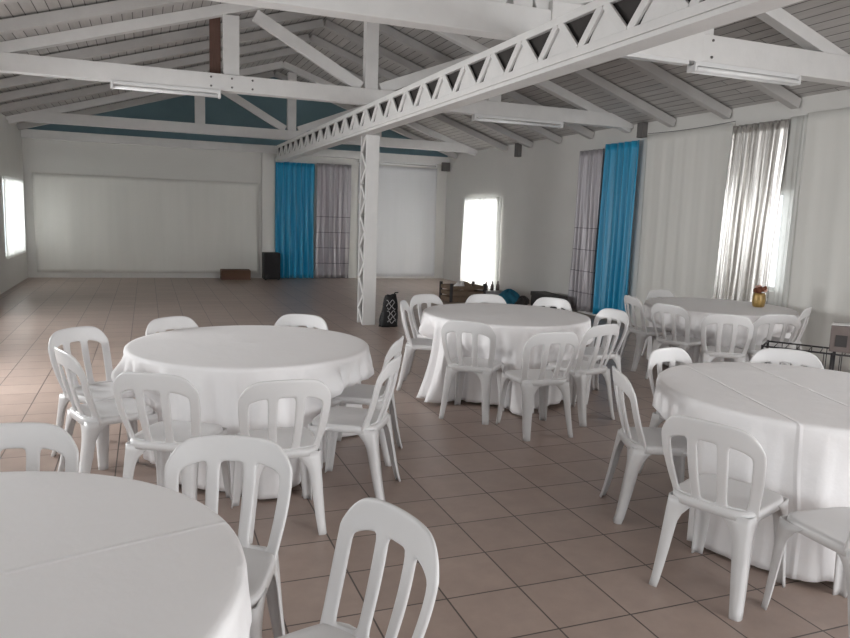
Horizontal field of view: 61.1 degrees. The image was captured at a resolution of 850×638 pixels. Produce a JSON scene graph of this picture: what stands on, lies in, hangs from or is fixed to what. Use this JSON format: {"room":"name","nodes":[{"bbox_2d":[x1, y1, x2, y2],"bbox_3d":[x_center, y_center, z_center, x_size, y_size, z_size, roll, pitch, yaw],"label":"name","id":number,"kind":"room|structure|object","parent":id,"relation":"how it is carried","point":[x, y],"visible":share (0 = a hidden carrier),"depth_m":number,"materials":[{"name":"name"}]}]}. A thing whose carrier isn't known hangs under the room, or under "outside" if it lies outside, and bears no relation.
{"room":"event hall","nodes":[
{"label":"event hall","id":0,"kind":"room"},
{"bbox_2d":[0,114,27,293],"bbox_3d":[-4.931,-0.969,5.764,0.180,3.220,20.840,-1,9,-21],"label":"wall","id":1,"kind":"structure","parent":0,"point":[13,270],"depth_m":13.72,"materials":[{"name":"white paint"}]},
{"bbox_2d":[3,176,25,258],"bbox_3d":[-8.052,-2.013,14.179,0.032,1.500,2.324,-1,9,-21],"label":"window","id":2,"kind":"structure","parent":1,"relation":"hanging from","point":[13,187],"depth_m":14.02,"materials":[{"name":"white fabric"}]},
{"bbox_2d":[22,77,447,277],"bbox_3d":[-4.016,-3.380,17.115,10.110,4.810,0.204,-1,9,-21],"label":"wall","id":3,"kind":"structure","parent":0,"point":[39,155],"depth_m":16.83,"materials":[{"name":"white paint"}]},
{"bbox_2d":[32,172,258,272],"bbox_3d":[-6.192,-2.115,16.359,4.764,2.130,0.045,-1,9,-21],"label":"curtain","id":4,"kind":"object","parent":3,"relation":"hanging from","point":[83,223],"depth_m":16.29,"materials":[{"name":"white fabric"}]},
{"bbox_2d":[21,129,449,163],"bbox_3d":[-3.941,-3.996,16.886,9.750,0.180,0.140,-1,9,-21],"label":"trim","id":5,"kind":"structure","parent":3,"relation":"attached to","point":[25,133],"depth_m":16.32,"materials":[{"name":"white paint"}]},
{"bbox_2d":[261,153,274,277],"bbox_3d":[-3.754,-2.520,17.214,0.300,3.100,0.100,-1,9,-21],"label":"trim","id":6,"kind":"structure","parent":3,"relation":"attached to","point":[268,159],"depth_m":17.14,"materials":[{"name":"white paint"}]},
{"bbox_2d":[275,162,314,277],"bbox_3d":[-3.148,-2.373,17.428,0.966,2.770,0.139,-1,9,-21],"label":"curtain","id":7,"kind":"object","parent":3,"relation":"hanging from","point":[294,182],"visible":0.96,"depth_m":17.41,"materials":[{"name":"blue fabric"}]},
{"bbox_2d":[314,163,350,277],"bbox_3d":[-2.271,-2.400,17.767,0.888,2.790,0.128,-1,9,-21],"label":"curtain","id":8,"kind":"object","parent":3,"relation":"hanging from","point":[333,193],"visible":1,"depth_m":17.76,"materials":[{"name":"white fabric"}]},
{"bbox_2d":[358,159,437,167],"bbox_3d":[-0.670,-3.922,18.153,2.100,0.100,0.120,-1,9,-21],"label":"rail","id":9,"kind":"object","parent":3,"relation":"attached to","point":[380,161],"visible":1,"depth_m":18.20,"materials":[{"name":"white metal"}]},
{"bbox_2d":[0,278,848,637],"bbox_3d":[-0.356,0.607,7.784,10.110,0.150,21.200,-1,9,-21],"label":"floor","id":10,"kind":"structure","parent":0,"point":[528,545],"depth_m":4.30,"materials":[{"name":"tile"}]},
{"bbox_2d":[0,422,78,472],"bbox_3d":[-1.485,0.834,2.510,0.463,0.830,0.508,0,9,-16],"label":"plastic chair","id":11,"kind":"object","parent":10,"relation":"on","point":[33,437],"visible":0.3,"depth_m":2.70,"materials":[{"name":"white plastic"}]},
{"bbox_2d":[48,326,134,469],"bbox_3d":[-2.130,0.488,4.741,0.508,0.830,0.464,6,9,25],"label":"plastic chair","id":12,"kind":"object","parent":10,"relation":"on","point":[101,390],"visible":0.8,"depth_m":4.71,"materials":[{"name":"white plastic"}]},
{"bbox_2d":[54,346,157,472],"bbox_3d":[-1.893,0.562,4.289,0.508,0.830,0.464,-5,11,-42],"label":"plastic chair","id":13,"kind":"object","parent":10,"relation":"on","point":[92,416],"visible":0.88,"depth_m":4.10,"materials":[{"name":"white plastic"}]},
{"bbox_2d":[145,316,197,335],"bbox_3d":[-1.733,0.421,5.308,0.508,0.830,0.463,8,10,35],"label":"plastic chair","id":14,"kind":"object","parent":10,"relation":"on","point":[162,324],"visible":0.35,"depth_m":5.39,"materials":[{"name":"white plastic"}]},
{"bbox_2d":[113,372,231,499],"bbox_3d":[-1.344,0.643,3.869,0.463,0.830,0.508,3,8,8],"label":"plastic chair","id":15,"kind":"object","parent":10,"relation":"on","point":[162,437],"visible":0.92,"depth_m":3.68,"materials":[{"name":"white plastic"}]},
{"bbox_2d":[164,434,292,637],"bbox_3d":[-0.722,0.870,2.450,0.463,0.830,0.508,2,8,1],"label":"plastic chair","id":16,"kind":"object","parent":10,"relation":"on","point":[262,562],"visible":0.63,"depth_m":2.61,"materials":[{"name":"white plastic"}]},
{"bbox_2d":[220,269,250,279],"bbox_3d":[-4.431,-1.046,16.848,0.660,0.241,0.422,-1,9,-21],"label":"cardboard box","id":17,"kind":"object","parent":10,"relation":"on","point":[225,274],"visible":1,"depth_m":16.75,"materials":[{"name":"brown cardboard"}]},
{"bbox_2d":[262,252,279,279],"bbox_3d":[-3.656,-1.258,17.109,0.380,0.640,0.352,-1,9,-21],"label":"loudspeaker","id":18,"kind":"object","parent":10,"relation":"on","point":[270,261],"visible":1,"depth_m":16.95,"materials":[{"name":"grey plastic"}]},
{"bbox_2d":[265,254,278,277],"bbox_3d":[-3.596,-1.243,16.952,0.330,0.560,0.014,-1,9,-21],"label":"grille","id":19,"kind":"object","parent":18,"relation":"attached to","point":[271,260],"depth_m":16.94,"materials":[{"name":"grey"}]},
{"bbox_2d":[231,379,330,543],"bbox_3d":[-0.773,0.671,3.813,0.463,0.830,0.508,-1,9,-20],"label":"plastic chair","id":20,"kind":"object","parent":10,"relation":"on","point":[297,441],"visible":0.74,"depth_m":3.66,"materials":[{"name":"white plastic"}]},
{"bbox_2d":[274,314,327,329],"bbox_3d":[-1.042,0.404,5.594,0.464,0.830,0.508,4,8,12],"label":"plastic chair","id":21,"kind":"object","parent":10,"relation":"on","point":[294,320],"visible":0.23,"depth_m":5.77,"materials":[{"name":"white plastic"}]},
{"bbox_2d":[302,353,401,500],"bbox_3d":[-0.417,0.612,4.308,0.508,0.830,0.463,4,8,12],"label":"plastic chair","id":22,"kind":"object","parent":10,"relation":"on","point":[363,422],"visible":0.92,"depth_m":4.17,"materials":[{"name":"white plastic"}]},
{"bbox_2d":[277,498,438,637],"bbox_3d":[-0.273,0.961,1.930,0.508,0.830,0.463,-4,10,-38],"label":"plastic chair","id":23,"kind":"object","parent":10,"relation":"on","point":[388,521],"visible":1,"depth_m":2.06,"materials":[{"name":"white plastic"}]},
{"bbox_2d":[330,336,403,465],"bbox_3d":[-0.418,0.522,4.932,0.508,0.830,0.463,3,8,9],"label":"plastic chair","id":24,"kind":"object","parent":10,"relation":"on","point":[362,394],"visible":0.62,"depth_m":4.80,"materials":[{"name":"white plastic"}]},
{"bbox_2d":[357,134,379,324],"bbox_3d":[-0.843,-1.297,10.657,0.196,2.760,0.305,-1,9,-21],"label":"lattice column","id":25,"kind":"structure","parent":10,"relation":"on","point":[370,144],"depth_m":10.56,"materials":[{"name":"white metal"}]},
{"bbox_2d":[275,0,802,162],"bbox_3d":[-0.613,-2.730,9.682,0.186,0.370,15.900,-1,9,-21],"label":"girder","id":26,"kind":"object","parent":25,"relation":"on","point":[596,32],"visible":1,"depth_m":5.56,"materials":[{"name":"white metal"}]},
{"bbox_2d":[379,292,397,326],"bbox_3d":[-0.536,-0.144,10.630,0.301,0.509,0.193,-3,9,-29],"label":"plastic bag","id":27,"kind":"object","parent":10,"relation":"on","point":[388,317],"visible":1,"depth_m":10.58,"materials":[{"name":"black plastic"}]},
{"bbox_2d":[386,300,395,323],"bbox_3d":[-0.497,-0.107,10.574,0.160,0.356,0.048,-3,9,-29],"label":"print","id":28,"kind":"object","parent":27,"relation":"attached to","point":[390,304],"depth_m":10.58,"materials":[{"name":"grey"}]},
{"bbox_2d":[396,300,432,390],"bbox_3d":[0.004,0.250,6.922,0.508,0.830,0.464,3,8,6],"label":"plastic chair","id":29,"kind":"object","parent":10,"relation":"on","point":[412,344],"visible":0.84,"depth_m":6.79,"materials":[{"name":"white plastic"}]},
{"bbox_2d":[408,294,442,373],"bbox_3d":[0.134,0.179,7.440,0.463,0.830,0.508,-5,11,-42],"label":"plastic chair","id":30,"kind":"object","parent":10,"relation":"on","point":[418,299],"visible":0.38,"depth_m":7.51,"materials":[{"name":"white plastic"}]},
{"bbox_2d":[439,281,485,301],"bbox_3d":[0.739,-0.544,14.236,0.770,0.360,0.510,-2,9,-24],"label":"wooden crate","id":31,"kind":"object","parent":10,"relation":"on","point":[449,288],"visible":0.76,"depth_m":14.03,"materials":[{"name":"brown wood"}]},
{"bbox_2d":[453,281,474,297],"bbox_3d":[0.749,-0.570,14.231,0.575,0.370,0.362,2,8,2],"label":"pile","id":32,"kind":"object","parent":31,"relation":"in","point":[460,283],"visible":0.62,"depth_m":14.11,"materials":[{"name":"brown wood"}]},
{"bbox_2d":[439,320,504,424],"bbox_3d":[0.406,0.396,6.011,0.463,0.830,0.508,5,9,21],"label":"plastic chair","id":33,"kind":"object","parent":10,"relation":"on","point":[484,369],"visible":0.98,"depth_m":5.82,"materials":[{"name":"white plastic"}]},
{"bbox_2d":[465,294,505,303],"bbox_3d":[0.670,0.176,7.593,0.463,0.830,0.508,1,8,-8],"label":"plastic chair","id":34,"kind":"object","parent":10,"relation":"on","point":[476,298],"visible":0.23,"depth_m":7.77,"materials":[{"name":"white plastic"}]},
{"bbox_2d":[480,281,502,294],"bbox_3d":[1.345,-0.571,14.499,0.440,0.380,0.300,-1,9,-21],"label":"crate","id":35,"kind":"object","parent":10,"relation":"on","point":[491,290],"visible":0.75,"depth_m":14.43,"materials":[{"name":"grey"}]},
{"bbox_2d":[499,289,528,304],"bbox_3d":[1.718,-0.455,14.139,0.658,0.280,0.723,5,9,17],"label":"cloth bundle","id":36,"kind":"object","parent":10,"relation":"on","point":[510,296],"visible":0.94,"depth_m":13.91,"materials":[{"name":"blue fabric"}]},
{"bbox_2d":[496,332,578,440],"bbox_3d":[0.878,0.468,5.623,0.463,0.830,0.508,-1,9,-20],"label":"plastic chair","id":37,"kind":"object","parent":10,"relation":"on","point":[530,380],"visible":1,"depth_m":5.44,"materials":[{"name":"white plastic"}]},
{"bbox_2d":[530,291,567,309],"bbox_3d":[2.263,-0.315,13.236,0.320,0.300,0.920,0,9,-15],"label":"bench","id":38,"kind":"object","parent":10,"relation":"on","point":[535,295],"visible":0.45,"depth_m":13.24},
{"bbox_2d":[532,297,571,310],"bbox_3d":[1.213,0.207,7.515,0.463,0.830,0.508,8,10,36],"label":"plastic chair","id":39,"kind":"object","parent":10,"relation":"on","point":[549,302],"visible":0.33,"depth_m":7.65,"materials":[{"name":"white plastic"}]},
{"bbox_2d":[537,324,618,426],"bbox_3d":[1.307,0.419,6.074,0.463,0.830,0.508,-4,10,-38],"label":"plastic chair","id":40,"kind":"object","parent":10,"relation":"on","point":[581,370],"visible":0.92,"depth_m":5.87,"materials":[{"name":"white plastic"}]},
{"bbox_2d":[583,308,628,404],"bbox_3d":[1.581,0.328,6.770,0.508,0.830,0.463,-2,9,-27],"label":"plastic chair","id":41,"kind":"object","parent":10,"relation":"on","point":[620,316],"visible":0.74,"depth_m":6.78,"materials":[{"name":"white plastic"}]},
{"bbox_2d":[620,295,671,371],"bbox_3d":[2.542,0.150,8.239,0.508,0.830,0.463,1,8,-10],"label":"plastic chair","id":42,"kind":"object","parent":10,"relation":"on","point":[642,333],"visible":0.84,"depth_m":8.08,"materials":[{"name":"white plastic"}]},
{"bbox_2d":[599,366,697,523],"bbox_3d":[1.313,0.702,4.115,0.508,0.830,0.463,2,8,2],"label":"plastic chair","id":43,"kind":"object","parent":10,"relation":"on","point":[641,442],"visible":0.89,"depth_m":3.99,"materials":[{"name":"white plastic"}]},
{"bbox_2d":[641,289,674,355],"bbox_3d":[3.022,0.076,8.871,0.463,0.830,0.508,-2,9,-25],"label":"plastic chair","id":44,"kind":"object","parent":10,"relation":"on","point":[661,293],"visible":0.29,"depth_m":9.02,"materials":[{"name":"white plastic"}]},
{"bbox_2d":[639,347,691,473],"bbox_3d":[1.731,0.636,4.673,0.463,0.830,0.508,-4,10,-35],"label":"plastic chair","id":45,"kind":"object","parent":10,"relation":"on","point":[671,355],"visible":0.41,"depth_m":4.77,"materials":[{"name":"white plastic"}]},
{"bbox_2d":[645,303,706,378],"bbox_3d":[2.683,0.242,7.636,0.508,0.830,0.463,-4,10,-38],"label":"plastic chair","id":46,"kind":"object","parent":10,"relation":"on","point":[673,340],"visible":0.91,"depth_m":7.48,"materials":[{"name":"white plastic"}]},
{"bbox_2d":[649,415,788,621],"bbox_3d":[1.365,0.823,3.288,0.508,0.830,0.463,-6,11,-44],"label":"plastic chair","id":47,"kind":"object","parent":10,"relation":"on","point":[742,505],"visible":0.98,"depth_m":3.13,"materials":[{"name":"white plastic"}]},
{"bbox_2d":[698,314,753,362],"bbox_3d":[2.915,0.336,7.044,0.463,0.830,0.508,5,9,18],"label":"plastic chair","id":48,"kind":"object","parent":10,"relation":"on","point":[706,353],"visible":0.86,"depth_m":6.84,"materials":[{"name":"white plastic"}]},
{"bbox_2d":[731,314,799,364],"bbox_3d":[3.384,0.329,7.208,0.463,0.830,0.508,2,8,-3],"label":"plastic chair","id":49,"kind":"object","parent":10,"relation":"on","point":[771,319],"visible":0.56,"depth_m":6.96,"materials":[{"name":"white plastic"}]},
{"bbox_2d":[749,348,823,368],"bbox_3d":[2.382,0.646,4.767,0.463,0.830,0.508,5,9,19],"label":"plastic chair","id":50,"kind":"object","parent":10,"relation":"on","point":[772,355],"visible":0.25,"depth_m":4.93,"materials":[{"name":"white plastic"}]},
{"bbox_2d":[761,307,811,365],"bbox_3d":[3.858,0.259,7.812,0.508,0.830,0.463,8,10,38],"label":"plastic chair","id":51,"kind":"object","parent":10,"relation":"on","point":[805,314],"visible":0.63,"depth_m":7.63,"materials":[{"name":"white plastic"}]},
{"bbox_2d":[761,507,849,637],"bbox_3d":[1.775,0.889,2.936,0.463,0.830,0.508,0,9,-17],"label":"plastic chair","id":52,"kind":"object","parent":10,"relation":"on","point":[828,527],"visible":1,"depth_m":3.04,"materials":[{"name":"white plastic"}]},
{"bbox_2d":[761,340,849,370],"bbox_3d":[3.585,0.572,6.377,1.122,0.600,0.362,7,10,32],"label":"wire rack","id":53,"kind":"object","parent":10,"relation":"on","point":[766,344],"visible":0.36,"depth_m":6.46,"materials":[{"name":"grey metal"}]},
{"bbox_2d":[829,322,849,353],"bbox_3d":[3.753,0.163,6.245,0.400,0.253,0.286,7,10,32],"label":"carton","id":54,"kind":"object","parent":53,"relation":"on","point":[840,332],"visible":1,"depth_m":6.20,"materials":[{"name":"white cardboard"}]},
{"bbox_2d":[0,0,849,153],"bbox_3d":[-0.213,-3.403,7.205,10.350,1.762,21.200,-1,9,-21],"label":"ceiling","id":55,"kind":"structure","parent":0,"point":[830,19],"depth_m":10.15,"materials":[{"name":"grey wood"}]},
{"bbox_2d":[0,0,26,4],"bbox_3d":[-2.574,-3.373,6.979,5.172,1.666,0.110,-1,9,-21],"label":"rafter","id":56,"kind":"object","parent":55,"relation":"attached to","point":[1,1],"visible":1,"depth_m":6.58,"materials":[{"name":"white wood"}]},
{"bbox_2d":[0,0,199,34],"bbox_3d":[-2.966,-3.534,7.994,5.172,1.666,0.110,-1,9,-21],"label":"rafter","id":57,"kind":"object","parent":55,"relation":"attached to","point":[75,14],"visible":1,"depth_m":7.70,"materials":[{"name":"white wood"}]},
{"bbox_2d":[16,71,273,129],"bbox_3d":[-5.840,-4.709,15.421,5.172,1.666,0.110,-1,9,-21],"label":"rafter","id":58,"kind":"object","parent":55,"relation":"attached to","point":[97,110],"visible":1,"depth_m":15.20,"materials":[{"name":"white wood"}]},
{"bbox_2d":[0,47,297,113],"bbox_3d":[-4.876,-4.315,12.930,5.172,1.666,0.110,-1,9,-21],"label":"rafter","id":59,"kind":"object","parent":55,"relation":"attached to","point":[49,99],"visible":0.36,"depth_m":12.56,"materials":[{"name":"white wood"}]},
{"bbox_2d":[0,34,309,102],"bbox_3d":[-4.484,-4.154,11.915,5.172,1.666,0.110,-1,9,-21],"label":"rafter","id":60,"kind":"object","parent":55,"relation":"attached to","point":[176,63],"visible":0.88,"depth_m":11.88,"materials":[{"name":"white wood"}]},
{"bbox_2d":[0,11,318,74],"bbox_3d":[-3.716,-3.840,9.931,5.172,1.666,0.110,-1,9,-21],"label":"rafter","id":61,"kind":"object","parent":55,"relation":"attached to","point":[193,33],"visible":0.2,"depth_m":9.89,"materials":[{"name":"white wood"}]},
{"bbox_2d":[0,19,323,89],"bbox_3d":[-4.091,-3.994,10.900,5.172,1.666,0.110,-1,9,-21],"label":"rafter","id":62,"kind":"object","parent":55,"relation":"attached to","point":[21,80],"visible":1,"depth_m":10.93,"materials":[{"name":"white wood"}]},
{"bbox_2d":[6,61,477,155],"bbox_3d":[-3.314,-4.606,15.222,9.750,1.675,0.180,-1,9,-21],"label":"roof truss","id":63,"kind":"object","parent":55,"relation":"attached to","point":[54,115],"visible":0.73,"depth_m":14.96,"materials":[{"name":"white paint"}]},
{"bbox_2d":[0,3,633,132],"bbox_3d":[-1.214,-3.747,9.795,9.750,1.675,0.244,-1,9,-21],"label":"roof truss","id":64,"kind":"object","parent":55,"relation":"attached to","point":[11,61],"visible":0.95,"depth_m":9.37,"materials":[{"name":"white paint"}]},
{"bbox_2d":[111,80,220,98],"bbox_3d":[-3.242,-2.884,9.052,1.300,0.100,0.120,-1,9,-21],"label":"fluorescent ceiling light","id":65,"kind":"object","parent":64,"relation":"attached to","point":[125,85],"visible":1,"depth_m":9.02,"materials":[{"name":"white"}]},
{"bbox_2d":[472,114,563,128],"bbox_3d":[1.407,-2.975,10.836,1.500,0.100,0.120,-1,9,-21],"label":"fluorescent ceiling light","id":66,"kind":"object","parent":64,"relation":"attached to","point":[475,117],"visible":1,"depth_m":10.80,"materials":[{"name":"white"}]},
{"bbox_2d":[274,71,457,158],"bbox_3d":[-1.290,-4.800,17.167,4.566,1.663,0.110,-1,9,-21],"label":"rafter","id":67,"kind":"object","parent":55,"relation":"attached to","point":[278,75],"visible":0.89,"depth_m":17.43,"materials":[{"name":"white wood"}]},
{"bbox_2d":[297,53,507,151],"bbox_3d":[-0.326,-4.405,14.676,4.566,1.663,0.110,-1,9,-21],"label":"rafter","id":68,"kind":"object","parent":55,"relation":"attached to","point":[439,117],"visible":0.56,"depth_m":15.16,"materials":[{"name":"white wood"}]},
{"bbox_2d":[309,34,532,147],"bbox_3d":[0.067,-4.245,13.661,4.566,1.663,0.110,-1,9,-21],"label":"rafter","id":69,"kind":"object","parent":55,"relation":"attached to","point":[328,46],"visible":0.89,"depth_m":13.25,"materials":[{"name":"white wood"}]},
{"bbox_2d":[323,20,561,143],"bbox_3d":[0.460,-4.084,12.646,4.566,1.663,0.110,-1,9,-21],"label":"rafter","id":70,"kind":"object","parent":55,"relation":"attached to","point":[328,25],"visible":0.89,"depth_m":12.17,"materials":[{"name":"white wood"}]},
{"bbox_2d":[356,20,594,138],"bbox_3d":[0.834,-3.931,11.678,4.566,1.663,0.110,-1,9,-21],"label":"rafter","id":71,"kind":"object","parent":55,"relation":"attached to","point":[384,29],"visible":0.44,"depth_m":11.33,"materials":[{"name":"white wood"}]},
{"bbox_2d":[208,0,849,86],"bbox_3d":[0.342,-3.110,5.775,9.750,1.675,0.220,-1,9,-21],"label":"roof truss","id":72,"kind":"object","parent":55,"relation":"attached to","point":[820,60],"visible":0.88,"depth_m":6.03,"materials":[{"name":"white paint"}]},
{"bbox_2d":[620,53,688,65],"bbox_3d":[2.071,-2.353,6.499,0.710,0.045,0.090,-1,9,-21],"label":"fluorescent ceiling light","id":73,"kind":"object","parent":72,"relation":"attached to","point":[637,56],"visible":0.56,"depth_m":6.48,"materials":[{"name":"white"}]},
{"bbox_2d":[687,61,800,85],"bbox_3d":[3.064,-2.345,6.884,1.300,0.100,0.134,-1,9,-21],"label":"fluorescent ceiling light","id":74,"kind":"object","parent":72,"relation":"attached to","point":[704,68],"visible":0.96,"depth_m":6.83,"materials":[{"name":"white"}]},
{"bbox_2d":[571,68,675,126],"bbox_3d":[1.584,-3.624,9.740,4.566,1.663,0.110,-1,9,-21],"label":"rafter","id":75,"kind":"object","parent":55,"relation":"attached to","point":[585,75],"visible":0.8,"depth_m":10.26,"materials":[{"name":"white wood"}]},
{"bbox_2d":[618,58,732,118],"bbox_3d":[1.977,-3.463,8.725,4.566,1.663,0.110,-1,9,-21],"label":"rafter","id":76,"kind":"object","parent":55,"relation":"attached to","point":[648,68],"visible":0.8,"depth_m":9.27,"materials":[{"name":"white wood"}]},
{"bbox_2d":[744,80,801,108],"bbox_3d":[2.369,-3.303,7.710,4.566,1.663,0.110,-1,9,-21],"label":"rafter","id":77,"kind":"object","parent":55,"relation":"attached to","point":[779,93],"visible":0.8,"depth_m":8.47,"materials":[{"name":"white wood"}]},
{"bbox_2d":[443,89,849,372],"bbox_3d":[4.327,-1.151,9.317,0.204,3.220,20.840,-1,9,-21],"label":"wall","id":78,"kind":"structure","parent":0,"point":[537,189],"depth_m":10.65,"materials":[{"name":"white paint"}]},
{"bbox_2d":[441,162,449,171],"bbox_3d":[0.535,-3.908,18.502,0.200,0.220,0.099,-1,9,-21],"label":"wall bracket","id":79,"kind":"object","parent":78,"relation":"attached to","point":[445,166],"visible":1,"depth_m":18.45,"materials":[{"name":"grey metal"}]},
{"bbox_2d":[460,197,501,288],"bbox_3d":[1.266,-1.796,16.870,0.098,2.080,2.075,-1,9,-21],"label":"window","id":80,"kind":"structure","parent":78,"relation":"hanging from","point":[481,223],"depth_m":16.74,"materials":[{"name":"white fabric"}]},
{"bbox_2d":[514,143,521,156],"bbox_3d":[1.945,-3.530,15.043,0.100,0.280,0.140,-1,9,-21],"label":"wall bracket","id":81,"kind":"object","parent":78,"relation":"attached to","point":[518,147],"visible":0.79,"depth_m":14.99,"materials":[{"name":"grey metal"}]},
{"bbox_2d":[568,148,603,312],"bbox_3d":[2.845,-1.551,12.733,0.128,2.810,0.804,-1,9,-21],"label":"curtain","id":82,"kind":"object","parent":78,"relation":"hanging from","point":[591,162],"visible":0.96,"depth_m":12.70,"materials":[{"name":"white fabric"}]},
{"bbox_2d":[593,140,638,313],"bbox_3d":[3.151,-1.452,11.915,0.145,2.870,0.967,-1,9,-21],"label":"curtain","id":83,"kind":"object","parent":78,"relation":"hanging from","point":[612,269],"visible":0.94,"depth_m":11.89,"materials":[{"name":"blue fabric"}]},
{"bbox_2d":[636,122,647,137],"bbox_3d":[3.402,-2.958,11.275,0.100,0.230,0.140,-1,9,-21],"label":"wall bracket","id":84,"kind":"object","parent":78,"relation":"attached to","point":[642,127],"visible":1,"depth_m":11.22,"materials":[{"name":"grey metal"}]},
{"bbox_2d":[648,121,735,133],"bbox_3d":[3.783,-2.736,10.352,0.008,0.027,1.800,-1,9,-21],"label":"curtain rod","id":85,"kind":"object","parent":78,"relation":"attached to","point":[733,121],"visible":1,"depth_m":10.22,"materials":[{"name":"grey metal"}]},
{"bbox_2d":[712,119,789,303],"bbox_3d":[4.152,-1.056,9.347,0.149,2.890,0.978,-1,9,-21],"label":"curtain","id":86,"kind":"object","parent":78,"relation":"hanging from","point":[757,150],"visible":0.79,"depth_m":9.23,"materials":[{"name":"white fabric"}]},
{"bbox_2d":[769,191,783,290],"bbox_3d":[4.400,-0.998,9.218,0.060,1.250,0.840,-1,9,-21],"label":"window","id":87,"kind":"structure","parent":78,"relation":"in","point":[782,192],"depth_m":9.14,"materials":[{"name":"white glass"}]},
{"bbox_2d":[773,115,807,307],"bbox_3d":[4.429,-0.977,8.800,0.025,2.930,0.265,-1,9,-21],"label":"sheer curtain","id":88,"kind":"object","parent":78,"relation":"hanging from","point":[798,128],"visible":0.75,"depth_m":8.75,"materials":[{"name":"white fabric"}]},
{"bbox_3d":[-1.254,1.003,1.700,1.564,0.742,1.564,-1,9,-21],"label":"round table","id":89,"kind":"object","parent":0,"visible":0},
{"bbox_2d":[0,471,251,637],"bbox_3d":[-1.311,1.003,1.607,1.809,0.739,1.837,-1,9,-21],"label":"tablecloth","id":90,"kind":"object","parent":89,"relation":"on","point":[83,555],"visible":1,"depth_m":1.83,"materials":[{"name":"white fabric"}]},
{"bbox_3d":[-1.192,0.538,4.935,1.544,0.742,1.544,-1,9,-21],"label":"round table","id":91,"kind":"object","parent":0,"visible":0},
{"bbox_2d":[111,325,373,498],"bbox_3d":[-1.185,0.527,4.931,1.654,0.739,1.665,5,9,17],"label":"tablecloth","id":92,"kind":"object","parent":91,"relation":"on","point":[220,362],"visible":0.66,"depth_m":4.37,"materials":[{"name":"white fabric"}]},
{"bbox_3d":[0.756,0.320,6.922,1.534,0.742,1.534,-1,9,-21],"label":"round table","id":93,"kind":"object","parent":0,"visible":0},
{"bbox_2d":[416,303,593,415],"bbox_3d":[0.758,0.312,6.906,1.674,0.739,1.726,5,9,18],"label":"tablecloth","id":94,"kind":"object","parent":93,"relation":"on","point":[513,325],"visible":0.62,"depth_m":6.33,"materials":[{"name":"white fabric"}]},
{"bbox_3d":[3.324,0.222,8.237,1.564,0.742,1.564,-1,9,-21],"label":"round table","id":95,"kind":"object","parent":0,"visible":0},
{"bbox_2d":[643,297,801,365],"bbox_3d":[3.376,0.210,8.257,1.847,0.739,1.677,-1,9,-21],"label":"tablecloth","id":96,"kind":"object","parent":95,"relation":"on","point":[697,309],"visible":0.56,"depth_m":7.78,"materials":[{"name":"white fabric"}]},
{"bbox_2d":[752,285,767,306],"bbox_3d":[3.792,-0.263,8.167,0.143,0.253,0.143,-1,9,-21],"label":"flower vase","id":97,"kind":"object","parent":96,"relation":"on","point":[759,298],"visible":1,"depth_m":8.12,"materials":[{"name":"gold metal"}]},
{"bbox_3d":[2.138,0.777,4.099,1.564,0.742,1.564,-1,9,-21],"label":"round table","id":98,"kind":"object","parent":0,"visible":0},
{"bbox_2d":[652,362,849,581],"bbox_3d":[2.207,0.776,4.049,1.831,0.739,1.777,-1,9,-21],"label":"tablecloth","id":99,"kind":"object","parent":98,"relation":"on","point":[799,416],"visible":0.8,"depth_m":3.53,"materials":[{"name":"white fabric"}]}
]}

